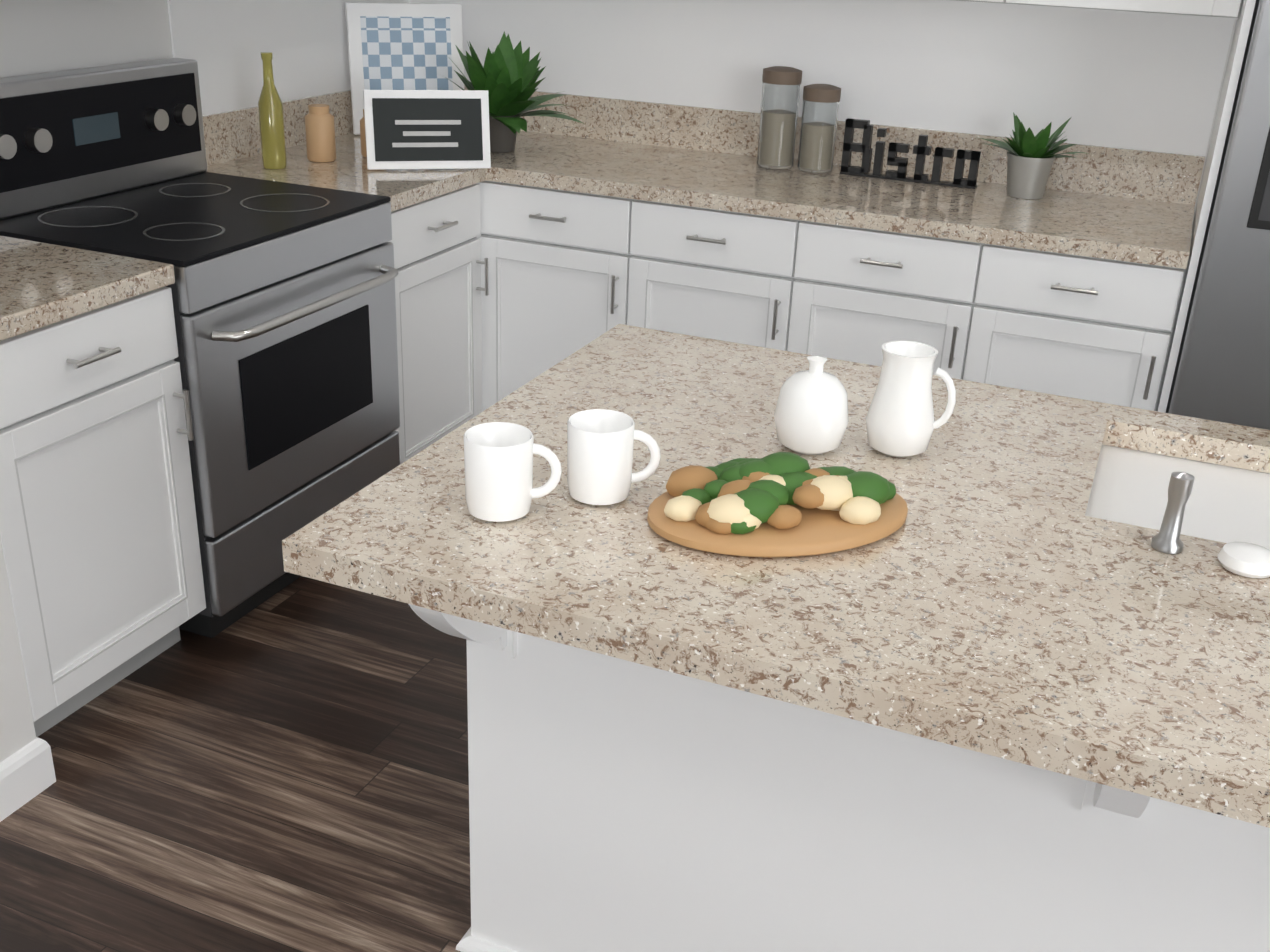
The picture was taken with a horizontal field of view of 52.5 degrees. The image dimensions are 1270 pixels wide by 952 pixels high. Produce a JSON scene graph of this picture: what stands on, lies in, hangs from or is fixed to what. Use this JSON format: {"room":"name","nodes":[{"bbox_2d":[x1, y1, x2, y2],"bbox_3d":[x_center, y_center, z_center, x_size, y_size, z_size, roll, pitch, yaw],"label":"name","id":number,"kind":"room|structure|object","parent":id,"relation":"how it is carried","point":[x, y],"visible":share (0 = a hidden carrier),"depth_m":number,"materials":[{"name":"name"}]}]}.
{"room":"kitchen","nodes":[
{"label":"kitchen","id":0,"kind":"room"},
{"bbox_2d":[0,537,35,762],"bbox_3d":[-1.588,-0.544,1.619,0.670,2.740,1.000,12,25,20],"label":"wall","id":1,"kind":"structure","parent":0,"point":[17,730],"depth_m":2.36,"materials":[{"name":"white paint"}]},
{"bbox_2d":[0,737,55,821],"bbox_3d":[0.819,0.850,1.957,5.400,0.105,13.250,12,25,20],"label":"baseboard","id":2,"kind":"structure","parent":1,"relation":"attached to","point":[27,772],"depth_m":2.41,"materials":[{"name":"white paint"}]},
{"bbox_2d":[0,0,172,77],"bbox_3d":[-2.539,-0.095,0.506,0.150,2.740,9.150,12,25,20],"label":"wall","id":3,"kind":"structure","parent":0,"point":[41,36],"depth_m":3.05,"materials":[{"name":"white paint"}]},
{"bbox_2d":[0,576,470,951],"bbox_3d":[0.815,0.944,1.998,5.700,0.100,13.550,12,25,20],"label":"floor","id":4,"kind":"structure","parent":0,"point":[286,769],"depth_m":2.46,"materials":[{"name":"brown wood"}]},
{"bbox_2d":[0,276,205,736],"bbox_3d":[-1.338,0.033,2.666,0.630,0.860,0.500,12,25,20],"label":"base cabinet","id":5,"kind":"object","parent":4,"relation":"on","point":[99,536],"depth_m":2.53,"materials":[{"name":"white paint"}]},
{"bbox_2d":[0,236,174,331],"bbox_3d":[-1.318,-0.376,2.478,0.640,0.040,0.512,12,25,20],"label":"countertop","id":6,"kind":"structure","parent":5,"relation":"on","point":[39,280],"depth_m":2.47,"materials":[{"name":"beige stone"}]},
{"bbox_2d":[0,58,399,637],"bbox_3d":[-1.031,-0.334,3.118,0.710,1.190,0.754,12,25,20],"label":"stove","id":7,"kind":"object","parent":4,"relation":"on","point":[284,300],"visible":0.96,"depth_m":2.98,"materials":[{"name":"grey metal"}]},
{"bbox_2d":[388,176,499,463],"bbox_3d":[-0.818,-0.424,3.753,0.671,0.860,0.537,12,25,20],"label":"base cabinet","id":8,"kind":"object","parent":4,"relation":"on","point":[446,242],"depth_m":3.65,"materials":[{"name":"white paint"}]},
{"bbox_2d":[207,144,483,207],"bbox_3d":[-0.820,-0.833,3.564,0.640,0.040,0.508,12,25,20],"label":"countertop","id":9,"kind":"structure","parent":8,"relation":"on","point":[349,171],"depth_m":3.48,"materials":[{"name":"beige stone"}]},
{"bbox_2d":[258,52,286,168],"bbox_3d":[-0.981,-0.983,3.464,0.064,0.300,0.064,12,25,20],"label":"oil bottle","id":10,"kind":"object","parent":9,"relation":"on","point":[271,123],"visible":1,"depth_m":3.45,"materials":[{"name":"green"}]},
{"bbox_2d":[305,104,335,161],"bbox_3d":[-0.884,-0.964,3.616,0.079,0.150,0.079,8,24,12],"label":"spice jar","id":11,"kind":"object","parent":9,"relation":"on","point":[320,133],"depth_m":3.59,"materials":[{"name":"brown ceramic"}]},
{"bbox_2d":[360,109,366,156],"bbox_3d":[-0.757,-0.990,3.712,0.069,0.130,0.069,8,24,12],"label":"spice jar","id":12,"kind":"object","parent":9,"relation":"on","point":[362,122],"depth_m":3.69,"materials":[{"name":"brown ceramic"}]},
{"bbox_2d":[363,90,490,169],"bbox_3d":[-0.571,-0.954,3.550,0.340,0.210,0.054,-4,25,-15],"label":"chalkboard sign","id":13,"kind":"object","parent":9,"relation":"on","point":[427,129],"visible":1,"depth_m":3.54,"materials":[{"name":"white paint"}]},
{"bbox_2d":[335,132,1194,263],"bbox_3d":[0.268,-0.860,3.731,2.518,0.040,0.640,12,25,20],"label":"countertop","id":14,"kind":"structure","parent":8,"relation":"on","point":[1090,221],"depth_m":3.50,"materials":[{"name":"beige stone"}]},
{"bbox_2d":[345,2,463,134],"bbox_3d":[-0.715,-1.278,4.042,0.360,0.390,0.053,-7,26,-21],"label":"art","id":15,"kind":"object","parent":14,"relation":"on","point":[401,46],"visible":0.79,"depth_m":4.01,"materials":[{"name":"paper"}]},
{"bbox_2d":[440,31,584,152],"bbox_3d":[-0.398,-1.141,3.836,0.549,0.335,0.504,12,25,20],"label":"fern plant","id":16,"kind":"object","parent":14,"relation":"on","point":[506,76],"visible":0.83,"depth_m":3.80,"materials":[{"name":"green plant"}]},
{"bbox_2d":[757,66,840,172],"bbox_3d":[0.478,-1.043,3.764,0.231,0.282,0.121,12,25,20],"label":"canisters","id":17,"kind":"object","parent":14,"relation":"on","point":[781,85],"visible":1,"depth_m":3.73,"materials":[{"name":"clear glass"}]},
{"bbox_2d":[840,118,980,188],"bbox_3d":[0.790,-0.924,3.682,0.392,0.155,0.035,12,25,20],"label":"sign","id":18,"kind":"object","parent":14,"relation":"on","point":[921,149],"visible":1,"depth_m":3.69,"materials":[{"name":"black plastic"}]},
{"bbox_2d":[975,112,1088,198],"bbox_3d":[1.089,-0.880,3.533,0.315,0.218,0.242,12,25,20],"label":"herb plant","id":19,"kind":"object","parent":14,"relation":"on","point":[1031,157],"visible":1,"depth_m":3.50,"materials":[{"name":"green plant"}]},
{"bbox_2d":[500,176,655,399],"bbox_3d":[-0.098,-0.523,4.046,0.538,0.860,0.630,12,25,20],"label":"base cabinet","id":20,"kind":"object","parent":4,"relation":"on","point":[576,263],"depth_m":3.69,"materials":[{"name":"white paint"}]},
{"bbox_2d":[648,196,823,354],"bbox_3d":[0.313,-0.438,3.893,0.599,0.860,0.630,12,25,20],"label":"base cabinet","id":21,"kind":"object","parent":4,"relation":"on","point":[749,276],"depth_m":3.49,"materials":[{"name":"white paint"}]},
{"bbox_2d":[354,332,1269,951],"bbox_3d":[0.735,0.493,1.823,1.998,0.860,0.862,12,25,20],"label":"kitchen island","id":22,"kind":"object","parent":4,"relation":"on","point":[614,807],"depth_m":1.72,"materials":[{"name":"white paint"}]},
{"bbox_2d":[284,520,1269,831],"bbox_3d":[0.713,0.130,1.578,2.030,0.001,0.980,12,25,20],"label":"island countertop","id":23,"kind":"structure","parent":22,"relation":"on","point":[1156,761],"depth_m":1.30,"materials":[{"name":"beige stone"}]},
{"bbox_2d":[464,422,561,521],"bbox_3d":[-0.153,-0.001,1.561,0.112,0.102,0.084,12,25,20],"label":"mug","id":24,"kind":"object","parent":23,"relation":"on","point":[498,461],"visible":1,"depth_m":1.54,"materials":[{"name":"white ceramic"}]},
{"bbox_2d":[567,409,660,504],"bbox_3d":[-0.031,-0.019,1.615,0.112,0.102,0.084,12,25,20],"label":"mug","id":25,"kind":"object","parent":23,"relation":"on","point":[600,445],"visible":1,"depth_m":1.60,"materials":[{"name":"white ceramic"}]},
{"bbox_2d":[647,452,907,557],"bbox_3d":[0.180,0.018,1.587,0.295,0.072,0.274,12,25,20],"label":"serving board","id":26,"kind":"object","parent":23,"relation":"on","point":[782,504],"visible":1,"depth_m":1.54,"materials":[{"name":"brown wood"}]},
{"bbox_2d":[774,355,848,454],"bbox_3d":[0.247,-0.102,1.788,0.104,0.136,0.104,12,25,20],"label":"vase","id":27,"kind":"object","parent":23,"relation":"on","point":[811,417],"visible":1,"depth_m":1.76,"materials":[{"name":"white ceramic"}]},
{"bbox_2d":[866,341,955,457],"bbox_3d":[0.384,-0.103,1.785,0.120,0.150,0.096,12,25,20],"label":"pitcher","id":28,"kind":"object","parent":23,"relation":"on","point":[901,422],"visible":1,"depth_m":1.76,"materials":[{"name":"white ceramic"}]},
{"bbox_2d":[1058,424,1269,579],"bbox_3d":[0.965,0.177,1.742,0.744,0.224,0.424,12,25,20],"label":"sink","id":29,"kind":"object","parent":23,"relation":"in","point":[1118,498],"depth_m":1.80,"materials":[{"name":"white ceramic"}]},
{"bbox_2d":[1151,472,1194,553],"bbox_3d":[0.649,0.041,1.546,0.036,0.100,0.036,12,25,20],"label":"soap dispenser","id":30,"kind":"object","parent":23,"relation":"on","point":[1166,539],"visible":1,"depth_m":1.54,"materials":[{"name":"silver metal"}]},
{"bbox_2d":[1217,542,1269,577],"bbox_3d":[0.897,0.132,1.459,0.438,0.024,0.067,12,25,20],"label":"soap","id":31,"kind":"object","parent":23,"relation":"on","point":[1247,559],"visible":1,"depth_m":1.51,"materials":[{"name":"white ceramic"}]},
{"bbox_2d":[812,216,1011,383],"bbox_3d":[0.752,-0.347,3.730,0.599,0.860,0.630,12,25,20],"label":"base cabinet","id":32,"kind":"object","parent":4,"relation":"on","point":[880,284],"depth_m":3.33,"materials":[{"name":"white paint"}]},
{"bbox_2d":[992,240,1186,410],"bbox_3d":[1.163,-0.263,3.578,0.538,0.860,0.630,12,25,20],"label":"base cabinet","id":33,"kind":"object","parent":4,"relation":"on","point":[1075,323],"depth_m":3.18,"materials":[{"name":"white paint"}]},
{"bbox_2d":[1166,0,1269,429],"bbox_3d":[1.842,-0.510,3.077,0.900,1.760,0.719,12,25,20],"label":"fridge","id":34,"kind":"object","parent":4,"relation":"on","point":[1222,371],"visible":0.4,"depth_m":2.98,"materials":[{"name":"grey metal"}]},
{"bbox_2d":[202,88,352,163],"bbox_3d":[-1.227,-0.855,3.363,0.020,0.130,2.430,12,25,20],"label":"backsplash","id":35,"kind":"structure","parent":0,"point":[233,133],"depth_m":3.65,"materials":[{"name":"beige stone"}]},
{"bbox_2d":[1193,19,1236,220],"bbox_3d":[0.905,-1.355,3.698,3.530,2.740,0.150,12,25,20],"label":"wall","id":36,"kind":"structure","parent":0,"point":[1232,34],"depth_m":3.47,"materials":[{"name":"white paint"}]},
{"bbox_2d":[464,85,1204,203],"bbox_3d":[0.401,-1.047,3.956,2.498,0.130,0.020,12,25,20],"label":"backsplash","id":37,"kind":"structure","parent":36,"relation":"attached to","point":[1146,173],"depth_m":3.81,"materials":[{"name":"beige stone"}]},
{"bbox_2d":[938,0,1241,19],"bbox_3d":[0.991,-1.677,3.232,1.159,0.912,0.340,12,25,20],"label":"upper cabinet","id":38,"kind":"object","parent":36,"relation":"attached to","point":[1225,9],"visible":1,"depth_m":3.13,"materials":[{"name":"white paint"}]},
{"bbox_2d":[1155,0,1255,412],"bbox_3d":[1.892,-0.800,2.973,1.003,2.388,0.706,12,25,20],"label":"panel","id":39,"kind":"object","parent":36,"relation":"attached to","point":[1227,95],"visible":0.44,"depth_m":3.02,"materials":[{"name":"white paint"}]}
]}

